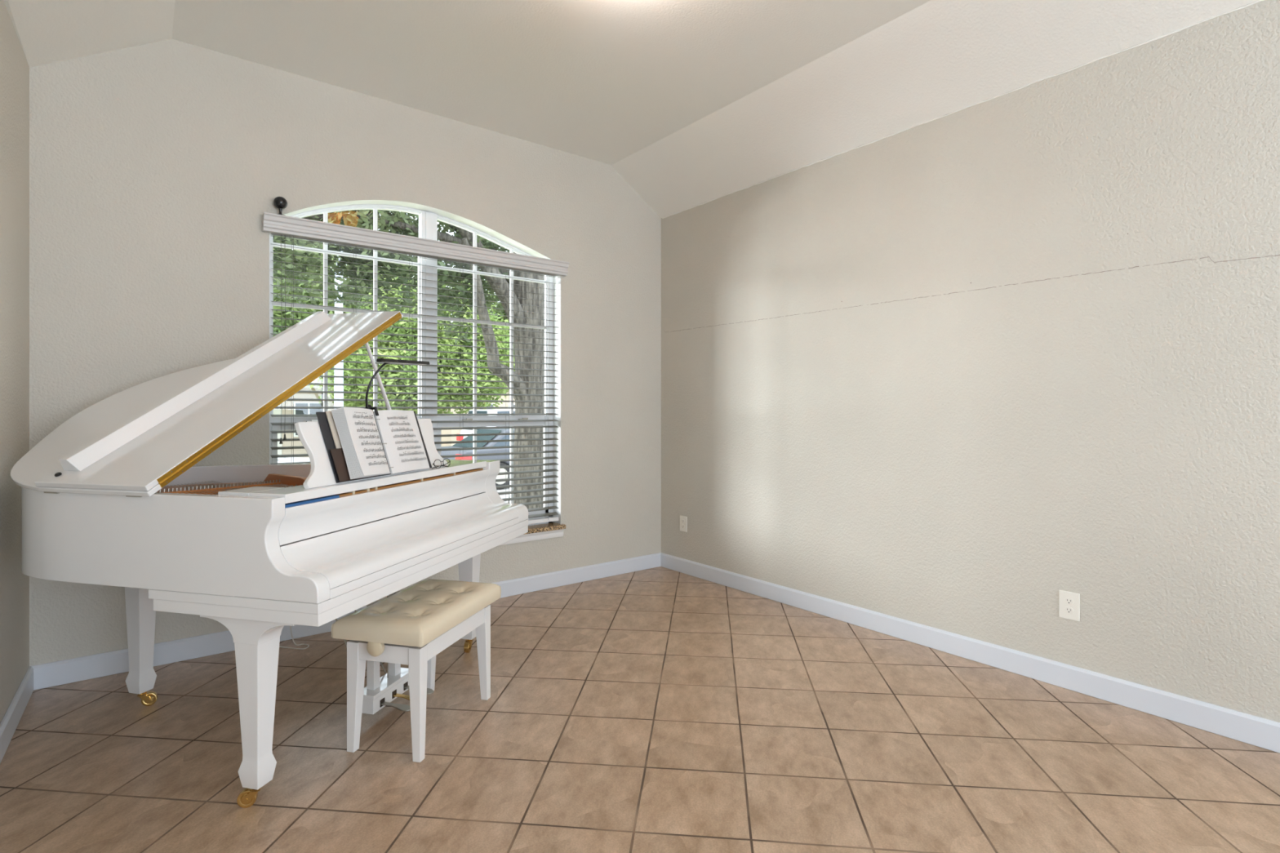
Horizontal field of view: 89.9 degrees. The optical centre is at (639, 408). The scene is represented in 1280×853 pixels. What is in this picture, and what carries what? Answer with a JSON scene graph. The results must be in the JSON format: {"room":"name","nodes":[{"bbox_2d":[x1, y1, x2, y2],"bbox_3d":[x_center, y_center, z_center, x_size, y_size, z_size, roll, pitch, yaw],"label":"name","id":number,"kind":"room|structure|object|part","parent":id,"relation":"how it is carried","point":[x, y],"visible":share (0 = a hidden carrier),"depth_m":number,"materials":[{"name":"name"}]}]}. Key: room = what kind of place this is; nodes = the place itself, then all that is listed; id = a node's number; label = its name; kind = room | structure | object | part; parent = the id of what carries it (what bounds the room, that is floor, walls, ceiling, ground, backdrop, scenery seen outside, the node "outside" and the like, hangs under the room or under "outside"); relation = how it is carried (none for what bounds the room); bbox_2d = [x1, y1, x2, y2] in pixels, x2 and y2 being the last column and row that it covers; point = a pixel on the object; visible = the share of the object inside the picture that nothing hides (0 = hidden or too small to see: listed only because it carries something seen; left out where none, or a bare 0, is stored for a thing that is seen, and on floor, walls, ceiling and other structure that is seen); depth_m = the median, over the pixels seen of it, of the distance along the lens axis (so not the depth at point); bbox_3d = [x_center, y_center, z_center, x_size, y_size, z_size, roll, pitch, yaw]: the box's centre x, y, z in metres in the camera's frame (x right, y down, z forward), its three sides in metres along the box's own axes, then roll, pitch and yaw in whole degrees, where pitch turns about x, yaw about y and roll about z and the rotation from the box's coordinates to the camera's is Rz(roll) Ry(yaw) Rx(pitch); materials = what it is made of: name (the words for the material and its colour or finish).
{"room":"music room","nodes":[
{"label":"music room","id":0,"kind":"room"},
{"bbox_2d":[0,0,29,723],"bbox_3d":[-1.739,-0.142,1.434,0.140,2.765,3.706,0,0,-37],"label":"wall","id":1,"kind":"structure","parent":0,"point":[14,66],"depth_m":2.50,"materials":[{"name":"paint"}]},
{"bbox_2d":[0,666,33,764],"bbox_3d":[-1.627,1.187,1.414,0.016,0.106,3.533,0,0,-37],"label":"baseboard","id":2,"kind":"structure","parent":1,"relation":"attached to","point":[10,722],"depth_m":2.48,"materials":[{"name":"white paint"}]},
{"bbox_2d":[29,38,661,666],"bbox_3d":[-1.315,-0.286,4.008,3.628,3.052,0.170,0,0,-38],"label":"wall","id":3,"kind":"structure","parent":0,"point":[155,168],"depth_m":3.33,"materials":[{"name":"paint"}]},
{"bbox_2d":[31,552,661,690],"bbox_3d":[-1.258,1.187,3.935,3.628,0.106,0.016,0,0,-38],"label":"baseboard","id":4,"kind":"structure","parent":3,"relation":"attached to","point":[102,664],"depth_m":3.22,"materials":[{"name":"white paint"}]},
{"bbox_2d":[269,204,565,545],"bbox_3d":[-1.303,-0.173,3.978,1.852,2.136,0.192,0,0,-38],"label":"window","id":5,"kind":"structure","parent":3,"relation":"in","point":[427,220],"depth_m":4.03,"materials":[{"name":"white plastic"}]},
{"bbox_3d":[-1.689,0.415,3.747,0.815,0.670,0.030,0,0,-38],"label":"sash","id":6,"kind":"part","parent":5,"relation":"part of","materials":[{"name":"white plastic"}]},
{"bbox_3d":[-1.701,-0.572,3.762,0.815,1.314,0.028,0,0,-38],"label":"sash","id":7,"kind":"part","parent":5,"relation":"part of","materials":[{"name":"white plastic"}]},
{"bbox_2d":[262,212,569,524],"bbox_3d":[-1.257,-0.117,3.938,1.850,1.805,0.127,0,0,-38],"label":"blind","id":8,"kind":"object","parent":5,"relation":"attached to","point":[276,224],"visible":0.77,"depth_m":3.99,"materials":[{"name":"white paint"}]},
{"bbox_2d":[273,196,287,215],"bbox_3d":[-1.904,-1.072,3.393,0.065,0.104,0.065,0,0,-38],"label":"security camera","id":9,"kind":"object","parent":8,"relation":"on","point":[280,202],"visible":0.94,"depth_m":3.37,"materials":[{"name":"black plastic"}]},
{"bbox_3d":[-1.911,-0.390,3.433,0.024,1.100,0.004,0,0,-38],"label":"lift cord","id":10,"kind":"part","parent":8,"relation":"part of","materials":[{"name":"white fabric"}]},
{"bbox_3d":[-1.270,-0.085,3.976,1.582,1.710,0.051,0,0,-38],"label":"ladder cord","id":11,"kind":"part","parent":8,"relation":"part of","materials":[{"name":"white fabric"}]},
{"bbox_3d":[-1.275,-0.960,3.967,1.778,0.050,0.048,0,0,-38],"label":"head rail","id":12,"kind":"part","parent":8,"relation":"part of","materials":[{"name":"white"}]},
{"bbox_3d":[-1.278,0.771,3.970,1.764,0.027,0.048,0,0,-38],"label":"rail","id":13,"kind":"part","parent":8,"relation":"part of","materials":[{"name":"white"}]},
{"bbox_3d":[-0.985,-0.567,4.322,0.804,1.303,0.028,0,0,-38],"label":"sash","id":14,"kind":"part","parent":5,"relation":"part of","materials":[{"name":"white plastic"}]},
{"bbox_3d":[-0.974,0.415,4.307,0.804,0.670,0.030,0,0,-38],"label":"sash","id":15,"kind":"part","parent":5,"relation":"part of","materials":[{"name":"white plastic"}]},
{"bbox_3d":[-1.284,0.823,3.955,1.852,0.030,0.132,0,0,-38],"label":"sill","id":16,"kind":"part","parent":5,"relation":"part of","materials":[{"name":"stone"}]},
{"bbox_2d":[3,0,1258,217],"bbox_3d":[-0.346,-1.755,-0.492,7.649,0.500,8.452,0,0,-38],"label":"ceiling","id":17,"kind":"structure","parent":0,"point":[692,103],"depth_m":3.19,"materials":[{"name":"white paint"}]},
{"bbox_2d":[0,566,1279,852],"bbox_3d":[-0.294,1.340,-0.559,8.049,0.200,8.682,0,0,-38],"label":"floor","id":18,"kind":"structure","parent":0,"point":[660,709],"depth_m":2.30,"materials":[{"name":"tile"}]},
{"bbox_2d":[9,311,528,808],"bbox_3d":[-1.498,0.371,2.761,1.520,1.737,1.518,0,0,14],"label":"grand piano","id":19,"kind":"object","parent":18,"relation":"on","point":[115,495],"visible":0.93,"depth_m":2.18,"materials":[{"name":"white paint"}]},
{"bbox_3d":[-2.078,0.872,2.669,0.088,0.604,0.088,0,0,14],"label":"leg","id":20,"kind":"part","parent":19,"relation":"part of","materials":[{"name":"white paint"}]},
{"bbox_3d":[-1.814,-0.103,2.744,0.913,0.755,1.318,0,0,14],"label":"lid","id":21,"kind":"part","parent":19,"relation":"part of","materials":[{"name":"white paint"}]},
{"bbox_3d":[-1.619,0.355,2.790,1.088,0.014,1.340,0,0,14],"label":"iron plate","id":22,"kind":"part","parent":19,"relation":"part of","materials":[{"name":"brown metal"}]},
{"bbox_3d":[-1.815,0.337,2.600,0.090,0.022,0.796,0,0,43],"label":"hitch rail","id":23,"kind":"part","parent":19,"relation":"part of","materials":[{"name":"brown wood"}]},
{"bbox_2d":[217,486,284,496],"bbox_3d":[-1.257,0.276,2.078,0.120,0.029,0.146,0,0,14],"label":"shelf","id":24,"kind":"object","parent":19,"relation":"attached to","point":[248,491],"depth_m":2.04,"materials":[{"name":"white paint"}]},
{"bbox_3d":[-1.198,0.947,2.007,0.088,0.454,0.088,0,0,14],"label":"leg","id":25,"kind":"part","parent":19,"relation":"part of","materials":[{"name":"white paint"}]},
{"bbox_3d":[-1.078,0.419,1.929,0.300,0.301,0.052,0,0,14],"label":"arm","id":26,"kind":"part","parent":19,"relation":"part of","materials":[{"name":"white paint"}]},
{"bbox_3d":[-1.057,0.619,2.665,0.616,0.037,1.482,0,0,14],"label":"keybed rail","id":27,"kind":"part","parent":19,"relation":"part of","materials":[{"name":"white paint"}]},
{"bbox_2d":[248,460,486,503],"bbox_3d":[-0.993,0.276,2.602,0.137,0.029,1.291,0,0,14],"label":"shelf","id":28,"kind":"object","parent":19,"relation":"attached to","point":[326,491],"depth_m":2.33,"materials":[{"name":"white paint"}]},
{"bbox_3d":[-1.069,0.879,2.569,0.035,0.484,0.038,0,0,14],"label":"lyre post","id":29,"kind":"part","parent":19,"relation":"part of","materials":[{"name":"white paint"}]},
{"bbox_2d":[315,407,431,483],"bbox_3d":[-0.990,0.125,2.494,0.133,0.263,0.592,0,0,14],"label":"book","id":30,"kind":"object","parent":19,"relation":"on","point":[360,443],"visible":1,"depth_m":2.39,"materials":[{"name":"white paper"}]},
{"bbox_3d":[-1.048,0.880,2.663,0.005,0.480,0.004,0,0,14],"label":"pedal rod","id":31,"kind":"part","parent":19,"relation":"part of","materials":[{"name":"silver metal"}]},
{"bbox_3d":[-1.036,0.879,2.702,0.035,0.484,0.038,0,0,14],"label":"lyre post","id":32,"kind":"part","parent":19,"relation":"part of","materials":[{"name":"white paint"}]},
{"bbox_2d":[360,358,429,415],"bbox_3d":[-0.995,-0.088,2.607,0.113,0.230,0.321,0,0,14],"label":"light","id":33,"kind":"object","parent":19,"relation":"attached to","point":[385,361],"visible":0.82,"depth_m":2.51,"materials":[{"name":"black plastic"}]},
{"bbox_3d":[-0.930,0.301,2.710,0.035,0.006,1.040,0,0,14],"label":"hammer rail","id":34,"kind":"part","parent":19,"relation":"part of","materials":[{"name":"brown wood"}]},
{"bbox_2d":[431,457,450,468],"bbox_3d":[-0.875,0.239,2.826,0.020,0.040,0.132,0,0,19],"label":"eyeglasses","id":35,"kind":"object","parent":19,"relation":"on","point":[443,464],"visible":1,"depth_m":2.82,"materials":[{"name":"black plastic"}]},
{"bbox_3d":[-0.876,0.947,3.290,0.088,0.454,0.088,0,0,14],"label":"leg","id":36,"kind":"part","parent":19,"relation":"part of","materials":[{"name":"white paint"}]},
{"bbox_3d":[-0.736,0.419,3.291,0.300,0.301,0.118,0,0,14],"label":"arm","id":37,"kind":"part","parent":19,"relation":"part of","materials":[{"name":"white paint"}]},
{"bbox_2d":[279,626,309,649],"bbox_3d":[-1.784,1.090,3.316,0.208,0.301,0.124,0,0,41],"label":"cord","id":38,"kind":"object","parent":18,"relation":"on","point":[290,626],"visible":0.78,"depth_m":3.31,"materials":[{"name":"white plastic"}]},
{"bbox_2d":[331,578,501,762],"bbox_3d":[-0.852,0.993,2.532,0.368,0.494,0.604,0,0,14],"label":"piano bench","id":39,"kind":"object","parent":18,"relation":"on","point":[410,627],"visible":0.99,"depth_m":2.31,"materials":[{"name":"beige leather"}]},
{"bbox_3d":[-1.032,1.041,2.333,0.047,0.398,0.047,0,0,14],"label":"leg","id":40,"kind":"part","parent":39,"relation":"part of","materials":[{"name":"white paint"}]},
{"bbox_3d":[-0.929,0.840,2.268,0.063,0.063,0.049,0,0,14],"label":"adjuster knob","id":41,"kind":"part","parent":39,"relation":"part of","materials":[{"name":"beige wood"}]},
{"bbox_3d":[-0.912,0.873,2.293,0.208,0.062,0.020,0,0,14],"label":"rail","id":42,"kind":"part","parent":39,"relation":"part of","materials":[{"name":"white paint"}]},
{"bbox_2d":[331,578,501,647],"bbox_3d":[-0.852,0.782,2.532,0.368,0.071,0.604,0,0,14],"label":"cushion","id":43,"kind":"object","parent":39,"relation":"on","point":[415,615],"depth_m":2.38,"materials":[{"name":"beige leather"}]},
{"bbox_3d":[-0.787,1.041,2.272,0.047,0.398,0.047,0,0,14],"label":"leg","id":44,"kind":"part","parent":39,"relation":"part of","materials":[{"name":"white paint"}]},
{"bbox_3d":[-0.916,1.041,2.798,0.047,0.398,0.047,0,0,14],"label":"leg","id":45,"kind":"part","parent":39,"relation":"part of","materials":[{"name":"white paint"}]},
{"bbox_3d":[-0.720,0.873,2.502,0.020,0.062,0.434,0,0,14],"label":"rail","id":46,"kind":"part","parent":39,"relation":"part of","materials":[{"name":"white paint"}]},
{"bbox_3d":[-0.670,1.041,2.736,0.047,0.398,0.047,0,0,14],"label":"leg","id":47,"kind":"part","parent":39,"relation":"part of","materials":[{"name":"white paint"}]},
{"bbox_2d":[661,0,1279,722],"bbox_3d":[2.722,-0.142,1.910,0.157,2.765,8.452,0,0,-38],"label":"wall","id":48,"kind":"structure","parent":0,"point":[958,371],"depth_m":2.98,"materials":[{"name":"paint"}]},
{"bbox_2d":[680,515,687,532],"bbox_3d":[0.328,0.869,4.846,0.009,0.116,0.078,0,0,-38],"label":"wall outlet","id":49,"kind":"object","parent":48,"relation":"attached to","point":[683,520],"visible":1,"depth_m":4.84,"materials":[{"name":"white plastic"}]},
{"bbox_2d":[660,552,1279,753],"bbox_3d":[2.666,1.187,1.853,0.016,0.106,8.132,0,0,-38],"label":"baseboard","id":50,"kind":"structure","parent":48,"relation":"attached to","point":[1258,731],"depth_m":2.96,"materials":[{"name":"white paint"}]},
{"bbox_2d":[1058,590,1079,621],"bbox_3d":[1.901,0.871,2.836,0.009,0.122,0.080,0,0,-38],"label":"wall outlet","id":51,"kind":"object","parent":48,"relation":"attached to","point":[1068,602],"visible":1,"depth_m":2.83,"materials":[{"name":"white plastic"}]},
{"bbox_2d":[1064,597,1073,604],"bbox_3d":[1.899,0.851,2.835,0.003,0.027,0.034,0,0,-38],"label":"socket","id":52,"kind":"object","parent":51,"relation":"attached to","point":[1068,601],"depth_m":2.83,"materials":[{"name":"grey plastic"}]},
{"bbox_2d":[1064,606,1073,613],"bbox_3d":[1.899,0.891,2.835,0.003,0.027,0.034,0,0,-38],"label":"socket","id":53,"kind":"object","parent":51,"relation":"attached to","point":[1068,610],"depth_m":2.83,"materials":[{"name":"grey plastic"}]},
{"label":"outside","id":54,"kind":"structure","parent":0,"visible":0},
{"bbox_3d":[-11.874,2.040,31.395,80.000,0.300,55.918,0,0,-38],"label":"lawn","id":55,"kind":"structure","parent":54,"visible":0},
{"bbox_2d":[273,377,349,457],"bbox_3d":[-16.636,-0.010,25.635,10.000,3.800,8.120,0,0,-38],"label":"house","id":56,"kind":"structure","parent":55,"relation":"on","point":[298,395],"depth_m":24.18,"materials":[{"name":"beige brick"}]},
{"bbox_3d":[-13.846,0.840,23.450,1.300,2.100,0.060,0,0,-38],"label":"garage door","id":57,"kind":"part","parent":56,"relation":"part of","materials":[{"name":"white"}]},
{"bbox_3d":[-12.599,0.390,24.372,0.900,1.200,0.015,0,0,-38],"label":"pane","id":58,"kind":"part","parent":56,"relation":"part of","materials":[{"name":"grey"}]},
{"bbox_2d":[333,213,372,409],"bbox_3d":[-8.117,-2.110,17.267,1.800,8.000,0.254,0,0,-38],"label":"utility pole","id":59,"kind":"object","parent":55,"relation":"on","point":[340,365],"visible":0.02,"depth_m":17.18,"materials":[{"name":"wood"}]},
{"bbox_2d":[273,245,438,412],"bbox_3d":[-10.456,-2.097,22.328,7.756,8.078,4.392,0,0,-31],"label":"leafy tree","id":60,"kind":"object","parent":55,"relation":"on","point":[286,322],"visible":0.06,"depth_m":20.80,"materials":[{"name":"green plant"}]},
{"bbox_2d":[273,209,544,508],"bbox_3d":[-2.795,-0.824,7.478,7.538,5.651,3.228,0,0,-38],"label":"shade tree","id":61,"kind":"object","parent":55,"relation":"on","point":[388,221],"visible":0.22,"depth_m":7.44,"materials":[{"name":"green plant"}]},
{"bbox_3d":[-2.810,-2.236,7.489,7.493,2.826,3.149,0,0,-38],"label":"crown","id":62,"kind":"part","parent":61,"relation":"part of","materials":[{"name":"green plant"}]},
{"bbox_2d":[309,266,515,416],"bbox_3d":[-6.694,-1.404,20.685,7.174,6.694,3.997,0,0,-35],"label":"leafy tree","id":63,"kind":"object","parent":55,"relation":"on","point":[399,323],"visible":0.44,"depth_m":19.51,"materials":[{"name":"green plant"}]},
{"bbox_2d":[398,355,515,446],"bbox_3d":[-6.522,-0.710,36.725,13.000,5.200,9.120,0,0,-38],"label":"house","id":64,"kind":"structure","parent":55,"relation":"on","point":[508,397],"depth_m":30.58,"materials":[{"name":"beige brick"}]},
{"bbox_2d":[460,279,515,368],"bbox_3d":[-3.921,-2.088,26.878,5.001,8.059,8.723,0,0,43],"label":"leafy tree","id":65,"kind":"object","parent":55,"relation":"on","point":[504,317],"visible":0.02,"depth_m":24.86,"materials":[{"name":"green plant"}]},
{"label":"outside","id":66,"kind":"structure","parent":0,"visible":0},
{"bbox_2d":[497,483,510,502],"bbox_3d":[-1.309,1.880,17.897,80.000,0.020,6.600,0,0,-38],"label":"street","id":67,"kind":"structure","parent":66,"point":[502,496],"depth_m":14.45,"materials":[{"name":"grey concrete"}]},
{"bbox_2d":[277,457,310,462],"bbox_3d":[-7.970,1.170,12.048,4.700,1.400,1.820,0,0,-40],"label":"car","id":68,"kind":"object","parent":67,"relation":"on","point":[284,460],"visible":0.02,"depth_m":12.56,"materials":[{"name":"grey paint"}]},
{"bbox_2d":[440,428,514,489],"bbox_3d":[-2.738,1.160,16.397,4.800,1.420,1.820,0,0,-41],"label":"car","id":69,"kind":"object","parent":67,"relation":"on","point":[485,430],"visible":0.13,"depth_m":14.89,"materials":[{"name":"grey paint"}]},
{"bbox_2d":[455,453,471,459],"bbox_3d":[-3.953,1.089,14.358,0.250,0.142,0.340,0,0,-41],"label":"tail light","id":70,"kind":"object","parent":69,"relation":"attached to","point":[468,457],"depth_m":14.25,"materials":[{"name":"red plastic"}]},
{"bbox_2d":[456,408,515,440],"bbox_3d":[-2.800,0.920,19.396,5.000,1.899,1.920,0,0,-38],"label":"van","id":71,"kind":"object","parent":67,"relation":"on","point":[490,411],"visible":0.02,"depth_m":17.93,"materials":[{"name":"white paint"}]},
{"bbox_2d":[456,435,463,440],"bbox_3d":[-5.141,0.825,18.567,0.250,0.190,0.340,0,0,-38],"label":"tail light","id":72,"kind":"object","parent":71,"relation":"attached to","point":[457,437],"depth_m":18.45,"materials":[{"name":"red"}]}
]}

